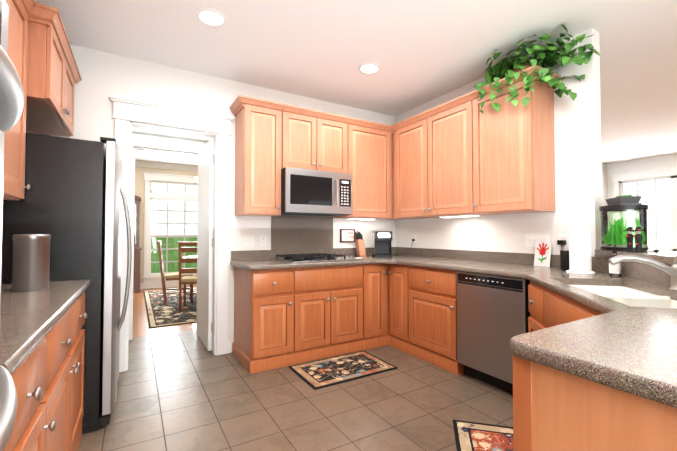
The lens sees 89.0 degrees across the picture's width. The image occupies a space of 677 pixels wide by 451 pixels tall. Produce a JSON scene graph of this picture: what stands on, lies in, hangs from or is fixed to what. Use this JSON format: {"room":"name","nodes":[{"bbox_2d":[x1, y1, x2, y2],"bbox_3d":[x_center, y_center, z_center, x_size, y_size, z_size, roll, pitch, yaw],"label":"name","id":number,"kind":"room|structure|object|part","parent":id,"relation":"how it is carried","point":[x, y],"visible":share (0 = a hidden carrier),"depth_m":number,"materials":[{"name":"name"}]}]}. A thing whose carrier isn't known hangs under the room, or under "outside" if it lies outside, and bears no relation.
{"room":"kitchen","nodes":[
{"label":"kitchen","id":0,"kind":"room"},
{"bbox_2d":[5,0,14,23],"bbox_3d":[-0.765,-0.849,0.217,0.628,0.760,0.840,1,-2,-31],"label":"upper cabinet","id":1,"kind":"object","parent":0,"relation":"attached to","point":[11,3],"depth_m":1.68,"materials":[{"name":"brown wood"}]},
{"bbox_2d":[0,0,23,450],"bbox_3d":[-0.689,0.160,0.237,0.668,1.267,0.784,1,-2,-31],"label":"double oven","id":2,"kind":"object","parent":1,"relation":"in","point":[11,98],"visible":1,"depth_m":0.54,"materials":[{"name":"silver metal"}]},
{"bbox_3d":[-1.379,-1.210,1.298,0.668,0.085,3.426,1,-2,-31],"label":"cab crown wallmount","id":3,"kind":"part","parent":1,"relation":"part of","materials":[{"name":"brown wood"}]},
{"bbox_2d":[3,0,30,200],"bbox_3d":[-1.745,-0.671,1.588,0.346,1.050,0.582,1,-2,-31],"label":"upper cabinet","id":4,"kind":"object","parent":0,"relation":"attached to","point":[19,33],"depth_m":1.82,"materials":[{"name":"brown wood"}]},
{"bbox_2d":[133,285,196,337],"bbox_3d":[-2.887,1.382,5.962,4.640,0.100,4.060,1,-2,-31],"label":"floor","id":5,"kind":"structure","parent":0,"point":[141,328],"depth_m":4.51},
{"bbox_2d":[133,195,141,292],"bbox_3d":[-4.544,0.325,6.912,1.030,2.060,0.500,1,-2,-31],"label":"hutch","id":6,"kind":"object","parent":5,"relation":"on","point":[136,274],"visible":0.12,"depth_m":7.00,"materials":[{"name":"brown wood"}]},
{"bbox_2d":[143,287,196,327],"bbox_3d":[-2.206,1.335,6.285,2.300,0.008,3.200,1,-2,-31],"label":"dining rug","id":7,"kind":"object","parent":5,"relation":"on","point":[159,313],"visible":0.46,"depth_m":5.36,"materials":[{"name":"multicoloured fabric"}]},
{"bbox_2d":[157,241,192,304],"bbox_3d":[-2.815,0.792,5.943,0.550,1.057,0.460,1,-2,-26],"label":"dining chair","id":8,"kind":"object","parent":7,"relation":"on","point":[171,276],"visible":0.92,"depth_m":5.73,"materials":[{"name":"brown wood"}]},
{"bbox_2d":[178,242,196,310],"bbox_3d":[-2.242,0.780,5.448,0.460,1.057,0.550,0,-1,-16],"label":"dining chair","id":9,"kind":"object","parent":7,"relation":"on","point":[184,280],"visible":0.52,"depth_m":5.21,"materials":[{"name":"brown wood"}]},
{"bbox_2d":[135,167,197,282],"bbox_3d":[-3.891,-0.001,7.691,4.640,2.750,0.120,1,-2,-31],"label":"wall","id":10,"kind":"structure","parent":0,"point":[139,184],"depth_m":7.43,"materials":[{"name":"beige paint"}]},
{"bbox_2d":[135,160,197,171],"bbox_3d":[-3.835,-1.318,7.629,4.400,0.119,0.100,1,-2,-31],"label":"crown molding","id":11,"kind":"structure","parent":10,"relation":"attached to","point":[149,164],"depth_m":7.58,"materials":[{"name":"white wood"}]},
{"bbox_2d":[142,172,197,282],"bbox_3d":[-3.671,0.054,7.790,1.340,2.385,0.174,1,-2,-31],"label":"window","id":12,"kind":"structure","parent":10,"relation":"in","point":[150,196],"depth_m":7.67,"materials":[{"name":"white painted wood"}]},
{"bbox_2d":[132,127,213,139],"bbox_3d":[-1.852,-0.085,4.250,4.640,2.750,0.120,1,-2,-31],"label":"wall","id":13,"kind":"structure","parent":0,"point":[142,129],"depth_m":4.12,"materials":[{"name":"white paint"}]},
{"bbox_2d":[78,330,512,450],"bbox_3d":[0.539,1.263,1.112,4.088,0.100,7.780,1,-2,-31],"label":"floor","id":14,"kind":"structure","parent":0,"point":[183,391],"depth_m":2.37,"materials":[{"name":"beige tile"}]},
{"bbox_2d":[4,321,58,450],"bbox_3d":[-1.127,0.768,0.789,0.628,0.874,0.582,1,-2,-31],"label":"base cabinet","id":15,"kind":"object","parent":14,"relation":"on","point":[47,375],"depth_m":1.05,"materials":[{"name":"brown wood"}]},
{"bbox_2d":[0,279,89,374],"bbox_3d":[-1.368,0.271,1.224,0.650,0.140,1.553,1,-2,-31],"label":"countertop","id":16,"kind":"structure","parent":15,"relation":"on","point":[29,320],"depth_m":1.17,"materials":[{"name":"grey stone"}]},
{"bbox_2d":[12,234,50,291],"bbox_3d":[-1.495,0.176,1.677,0.140,0.270,0.140,1,-2,-31],"label":"steel canister","id":17,"kind":"object","parent":16,"relation":"on","point":[31,264],"visible":1,"depth_m":1.62,"materials":[{"name":"silver metal"}]},
{"bbox_2d":[1,133,131,432],"bbox_3d":[-1.902,0.351,2.344,0.842,1.780,0.904,1,-2,-31],"label":"fridge","id":18,"kind":"object","parent":14,"relation":"on","point":[70,203],"visible":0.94,"depth_m":2.06,"materials":[{"name":"black metal"}]},
{"bbox_2d":[55,292,86,450],"bbox_3d":[-1.491,0.783,1.403,0.628,0.874,1.101,1,-2,-31],"label":"base cabinet","id":19,"kind":"object","parent":14,"relation":"on","point":[69,412],"depth_m":1.60,"materials":[{"name":"brown wood"}]},
{"bbox_2d":[232,266,303,373],"bbox_3d":[-0.699,0.830,3.311,0.450,0.874,0.628,1,-2,-31],"label":"base cabinet","id":20,"kind":"object","parent":14,"relation":"on","point":[287,317],"depth_m":3.06,"materials":[{"name":"brown wood"}]},
{"bbox_2d":[304,264,371,362],"bbox_3d":[-0.235,0.837,3.587,0.902,0.874,0.628,1,-2,-31],"label":"base cabinet","id":21,"kind":"object","parent":14,"relation":"on","point":[337,299],"depth_m":3.36,"materials":[{"name":"brown wood"}]},
{"bbox_2d":[288,351,397,389],"bbox_3d":[0.038,1.256,3.047,0.820,0.008,0.520,1,-2,-31],"label":"area rug","id":22,"kind":"object","parent":14,"relation":"on","point":[321,373],"visible":0.98,"depth_m":3.01,"materials":[{"name":"multicoloured fabric"}]},
{"bbox_2d":[372,264,379,347],"bbox_3d":[0.187,0.843,3.836,0.350,0.874,0.628,1,-2,-31],"label":"base cabinet","id":23,"kind":"object","parent":14,"relation":"on","point":[375,267],"depth_m":3.60,"materials":[{"name":"brown wood"}]},
{"bbox_3d":[-0.027,1.212,3.173,1.504,0.101,1.533,1,-2,-31],"label":"moulding","id":24,"kind":"part","parent":23,"relation":"part of","materials":[{"name":"brown wood"}]},
{"bbox_2d":[392,264,399,349],"bbox_3d":[0.898,0.839,3.673,0.628,0.874,0.368,1,-2,-31],"label":"base cabinet","id":25,"kind":"object","parent":14,"relation":"on","point":[395,267],"depth_m":3.57,"materials":[{"name":"brown wood"}]},
{"bbox_2d":[400,265,458,366],"bbox_3d":[1.093,0.831,3.344,0.628,0.874,0.668,1,-2,-31],"label":"base cabinet","id":26,"kind":"object","parent":14,"relation":"on","point":[420,287],"depth_m":3.25,"materials":[{"name":"brown wood"}]},
{"bbox_2d":[453,420,513,450],"bbox_3d":[0.851,1.224,1.751,0.460,0.008,0.780,0,-1,14],"label":"area rug","id":27,"kind":"object","parent":14,"relation":"on","point":[472,436],"visible":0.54,"depth_m":1.99,"materials":[{"name":"multicoloured fabric"}]},
{"bbox_2d":[456,271,529,393],"bbox_3d":[1.402,0.818,2.785,0.610,0.863,0.592,1,-2,-31],"label":"dishwasher","id":28,"kind":"object","parent":14,"relation":"on","point":[493,314],"visible":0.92,"depth_m":2.62,"materials":[{"name":"silver metal"}]},
{"bbox_2d":[440,281,601,374],"bbox_3d":[1.176,0.793,1.781,0.847,0.874,0.847,1,-2,-31],"label":"base cabinet","id":29,"kind":"object","parent":14,"relation":"on","point":[545,306],"depth_m":2.30,"materials":[{"name":"brown wood"}]},
{"bbox_2d":[512,312,676,450],"bbox_3d":[0.902,0.770,0.837,0.708,0.874,0.677,1,-2,-31],"label":"base cabinet","id":30,"kind":"object","parent":14,"relation":"on","point":[554,410],"depth_m":0.77,"materials":[{"name":"brown wood"}]},
{"bbox_2d":[230,215,676,407],"bbox_3d":[0.954,0.190,2.268,2.335,0.677,4.135,1,-2,-31],"label":"countertop","id":31,"kind":"structure","parent":30,"relation":"on","point":[625,340],"depth_m":1.67,"materials":[{"name":"grey stone"}]},
{"bbox_2d":[273,253,360,262],"bbox_3d":[-0.228,0.331,3.587,0.760,0.054,0.510,1,-2,-31],"label":"gas cooktop","id":32,"kind":"object","parent":31,"relation":"in","point":[304,258],"visible":1,"depth_m":3.48,"materials":[{"name":"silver metal"}]},
{"bbox_2d":[355,231,366,256],"bbox_3d":[0.261,0.216,4.101,0.080,0.309,0.183,1,-1,-21],"label":"knife block","id":33,"kind":"object","parent":31,"relation":"on","point":[360,247],"visible":1,"depth_m":4.07,"materials":[{"name":"brown wood"}]},
{"bbox_2d":[372,231,391,257],"bbox_3d":[0.506,0.217,3.992,0.198,0.300,0.294,0,-1,-3],"label":"coffee maker","id":34,"kind":"object","parent":31,"relation":"on","point":[381,244],"visible":1,"depth_m":3.95,"materials":[{"name":"black plastic"}]},
{"bbox_2d":[534,243,551,266],"bbox_3d":[1.703,0.242,2.873,0.039,0.197,0.130,1,-2,-31],"label":"card","id":35,"kind":"object","parent":31,"relation":"on","point":[542,256],"visible":1,"depth_m":2.87,"materials":[{"name":"white paper"}]},
{"bbox_2d":[560,250,569,270],"bbox_3d":[1.693,0.258,2.553,0.084,0.148,0.084,1,-2,-31],"label":"smart speaker","id":36,"kind":"object","parent":31,"relation":"on","point":[564,260],"visible":0.52,"depth_m":2.53},
{"bbox_2d":[566,217,595,273],"bbox_3d":[1.680,0.133,2.397,0.174,0.391,0.170,1,-2,-31],"label":"paper towel holder","id":37,"kind":"object","parent":31,"relation":"on","point":[580,256],"visible":1,"depth_m":2.35,"materials":[{"name":"white paper"}]},
{"bbox_2d":[608,244,620,276],"bbox_3d":[1.760,0.222,2.193,0.061,0.203,0.061,1,-2,-31],"label":"soap bottle","id":38,"kind":"object","parent":31,"relation":"on","point":[615,269],"visible":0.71,"depth_m":2.18,"materials":[{"name":"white plastic"}]},
{"bbox_2d":[599,194,648,250],"bbox_3d":[2.006,-0.019,2.412,0.310,0.383,0.262,1,-2,-31],"label":"aquarium","id":39,"kind":"object","parent":31,"relation":"on","point":[615,233],"visible":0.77,"depth_m":2.35,"materials":[{"name":"black plastic"}]},
{"bbox_2d":[623,227,633,251],"bbox_3d":[1.870,0.088,2.210,0.076,0.158,0.076,1,-2,-31],"label":"figurine","id":40,"kind":"object","parent":31,"relation":"on","point":[629,237],"visible":0.9,"depth_m":2.20,"materials":[{"name":"black plastic"}]},
{"bbox_2d":[631,227,646,251],"bbox_3d":[1.846,0.086,2.118,0.075,0.158,0.075,1,-2,-31],"label":"figurine","id":41,"kind":"object","parent":31,"relation":"on","point":[638,236],"visible":1,"depth_m":2.11,"materials":[{"name":"black plastic"}]},
{"bbox_2d":[608,254,676,290],"bbox_3d":[1.512,0.191,1.678,0.239,0.240,0.257,1,-2,-31],"label":"faucet","id":42,"kind":"object","parent":31,"relation":"on","point":[671,271],"visible":1,"depth_m":1.67,"materials":[{"name":"silver metal"}]},
{"bbox_2d":[647,249,658,252],"bbox_3d":[1.840,0.150,2.011,0.065,0.024,0.065,1,-2,-31],"label":"trinkets","id":43,"kind":"object","parent":31,"relation":"on","point":[653,251],"visible":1,"depth_m":2.01,"materials":[{"name":"white"}]},
{"bbox_2d":[26,44,607,352],"bbox_3d":[1.691,-0.062,5.186,10.188,2.750,0.120,1,-2,-31],"label":"wall","id":44,"kind":"structure","parent":0,"point":[104,75],"depth_m":3.33,"materials":[{"name":"white paint"}]},
{"bbox_2d":[31,12,78,136],"bbox_3d":[-2.085,-0.949,2.266,0.445,0.460,0.913,1,-2,-31],"label":"upper cabinet","id":45,"kind":"object","parent":44,"relation":"attached to","point":[53,81],"depth_m":2.12,"materials":[{"name":"brown wood"}]},
{"bbox_2d":[109,95,234,371],"bbox_3d":[-1.777,0.095,3.677,1.100,2.362,1.178,1,-2,-31],"label":"door frame","id":46,"kind":"structure","parent":44,"relation":"attached to","point":[126,111],"depth_m":3.41,"materials":[{"name":"white wood"}]},
{"bbox_2d":[243,236,253,246],"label":"outlet","id":47,"kind":"object","parent":44,"relation":"attached to","point":[248,241],"depth_m":3.55,"materials":[{"name":"white plastic"}]},
{"bbox_2d":[234,101,289,216],"bbox_3d":[-0.778,-0.624,3.475,0.447,1.050,0.328,1,-2,-31],"label":"upper cabinet","id":48,"kind":"object","parent":44,"relation":"attached to","point":[262,132],"depth_m":3.33,"materials":[{"name":"brown wood"}]},
{"bbox_2d":[260,235,266,245],"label":"outlet","id":49,"kind":"object","parent":44,"relation":"attached to","point":[263,238],"depth_m":3.63,"materials":[{"name":"white plastic"}]},
{"bbox_2d":[282,157,357,216],"bbox_3d":[-0.279,-0.376,3.681,0.762,0.497,0.469,1,-2,-31],"label":"microwave","id":50,"kind":"object","parent":44,"relation":"attached to","point":[309,188],"depth_m":3.53,"materials":[{"name":"silver metal"}]},
{"bbox_2d":[290,109,349,164],"bbox_3d":[-0.312,-0.850,3.757,0.770,0.585,0.328,1,-2,-31],"label":"upper cabinet","id":51,"kind":"object","parent":44,"relation":"attached to","point":[313,137],"depth_m":3.63,"materials":[{"name":"brown wood"}]},
{"bbox_2d":[340,229,354,241],"bbox_3d":[0.114,0.123,4.166,0.212,0.160,0.018,1,-2,-31],"label":"sign frame","id":52,"kind":"object","parent":44,"relation":"attached to","point":[347,235],"visible":1,"depth_m":4.16,"materials":[{"name":"brown wood"}]},
{"bbox_2d":[333,121,385,219],"bbox_3d":[0.252,-0.609,4.084,0.671,1.050,0.328,1,-2,-31],"label":"upper cabinet","id":53,"kind":"object","parent":44,"relation":"attached to","point":[367,142],"depth_m":3.96,"materials":[{"name":"brown wood"}]},
{"bbox_2d":[346,214,479,219],"bbox_3d":[0.722,-0.087,3.642,0.730,0.015,1.250,1,-2,-31],"label":"light","id":54,"kind":"object","parent":53,"relation":"attached to","point":[355,217],"depth_m":3.86,"materials":[{"name":"white plastic"}]},
{"bbox_2d":[35,0,676,165],"bbox_3d":[1.806,-1.510,4.290,10.940,0.100,11.840,1,-2,-31],"label":"ceiling","id":55,"kind":"structure","parent":0,"point":[419,52],"depth_m":2.84,"materials":[{"name":"white paint"}]},
{"bbox_2d":[196,8,226,26],"bbox_3d":[-0.918,-1.499,2.490,0.209,0.007,0.209,1,-2,-37],"label":"recessed light","id":56,"kind":"object","parent":55,"relation":"in","point":[211,17],"depth_m":2.48,"materials":[{"name":"white"}]},
{"bbox_2d":[358,63,380,73],"bbox_3d":[0.292,-1.481,3.253,0.209,0.007,0.209,1,-2,-37],"label":"recessed light","id":57,"kind":"object","parent":55,"relation":"in","point":[368,68],"depth_m":3.25,"materials":[{"name":"white"}]},
{"bbox_2d":[395,28,602,256],"bbox_3d":[1.391,-0.101,3.603,0.120,2.750,2.300,1,-2,-31],"label":"wall","id":58,"kind":"structure","parent":0,"point":[578,158],"depth_m":2.79,"materials":[{"name":"white paint"}]},
{"bbox_2d":[406,234,415,251],"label":"outlet","id":59,"kind":"object","parent":58,"relation":"attached to","point":[413,235],"depth_m":4.23,"materials":[{"name":"white plastic"}]},
{"bbox_2d":[386,93,477,219],"bbox_3d":[1.049,-0.619,3.676,0.402,1.050,1.228,1,-2,-31],"label":"upper cabinet","id":60,"kind":"object","parent":58,"relation":"attached to","point":[432,157],"depth_m":3.53,"materials":[{"name":"brown wood"}]},
{"bbox_2d":[462,61,557,216],"bbox_3d":[1.479,-0.679,3.011,0.341,1.137,0.608,1,-2,-31],"label":"upper cabinet","id":61,"kind":"object","parent":58,"relation":"attached to","point":[487,147],"depth_m":2.80,"materials":[{"name":"brown wood"}]},
{"bbox_3d":[0.353,-1.165,3.142,2.155,0.085,2.075,1,-2,-31],"label":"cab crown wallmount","id":62,"kind":"part","parent":61,"relation":"part of","materials":[{"name":"brown wood"}]},
{"bbox_2d":[474,25,600,113],"bbox_3d":[1.544,-1.204,2.838,0.453,0.593,1.009,1,-2,-31],"label":"plant","id":63,"kind":"object","parent":61,"relation":"on","point":[517,86],"depth_m":2.74,"materials":[{"name":"green plant"}]},
{"bbox_2d":[525,234,550,246],"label":"outlet","id":64,"kind":"object","parent":58,"relation":"attached to","point":[532,240],"depth_m":2.95,"materials":[{"name":"white plastic"}]},
{"bbox_2d":[557,234,567,247],"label":"outlet","id":65,"kind":"object","parent":58,"relation":"attached to","point":[562,242],"depth_m":2.75,"materials":[{"name":"white plastic"}]},
{"bbox_2d":[607,154,676,251],"bbox_3d":[7.735,-0.070,4.861,0.120,2.750,6.600,1,-2,-31],"label":"wall","id":66,"kind":"structure","parent":0,"point":[654,163],"depth_m":7.27,"materials":[{"name":"white paint"}]},
{"bbox_2d":[611,167,676,250],"bbox_3d":[6.578,-0.294,6.739,0.143,1.680,2.020,1,-2,-31],"label":"window","id":67,"kind":"structure","parent":66,"relation":"in","point":[642,176],"depth_m":6.99,"materials":[{"name":"white"}]},
{"bbox_2d":[622,178,676,193],"bbox_3d":[6.581,-0.819,6.754,0.015,0.228,1.660,1,-2,-31],"label":"window blind","id":68,"kind":"object","parent":67,"relation":"attached to","point":[650,184],"visible":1,"depth_m":7.05,"materials":[{"name":"white"}]},
{"label":"outside","id":69,"kind":"structure","parent":0,"visible":0},
{"bbox_2d":[151,179,672,272],"bbox_3d":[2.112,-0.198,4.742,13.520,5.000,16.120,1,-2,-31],"label":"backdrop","id":70,"kind":"structure","parent":69,"point":[174,217],"depth_m":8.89,"materials":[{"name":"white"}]},
{"bbox_3d":[5.116,-0.204,-0.594,10.188,2.750,0.120,1,-2,-31],"label":"wall","id":71,"kind":"structure","parent":0,"visible":0},
{"bbox_2d":[140,281,196,288],"bbox_3d":[-3.855,1.307,7.599,4.400,0.130,0.017,1,-2,-31],"label":"baseboard","id":72,"kind":"structure","parent":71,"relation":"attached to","point":[158,285],"depth_m":7.55,"materials":[{"name":"white wood"}]}
]}

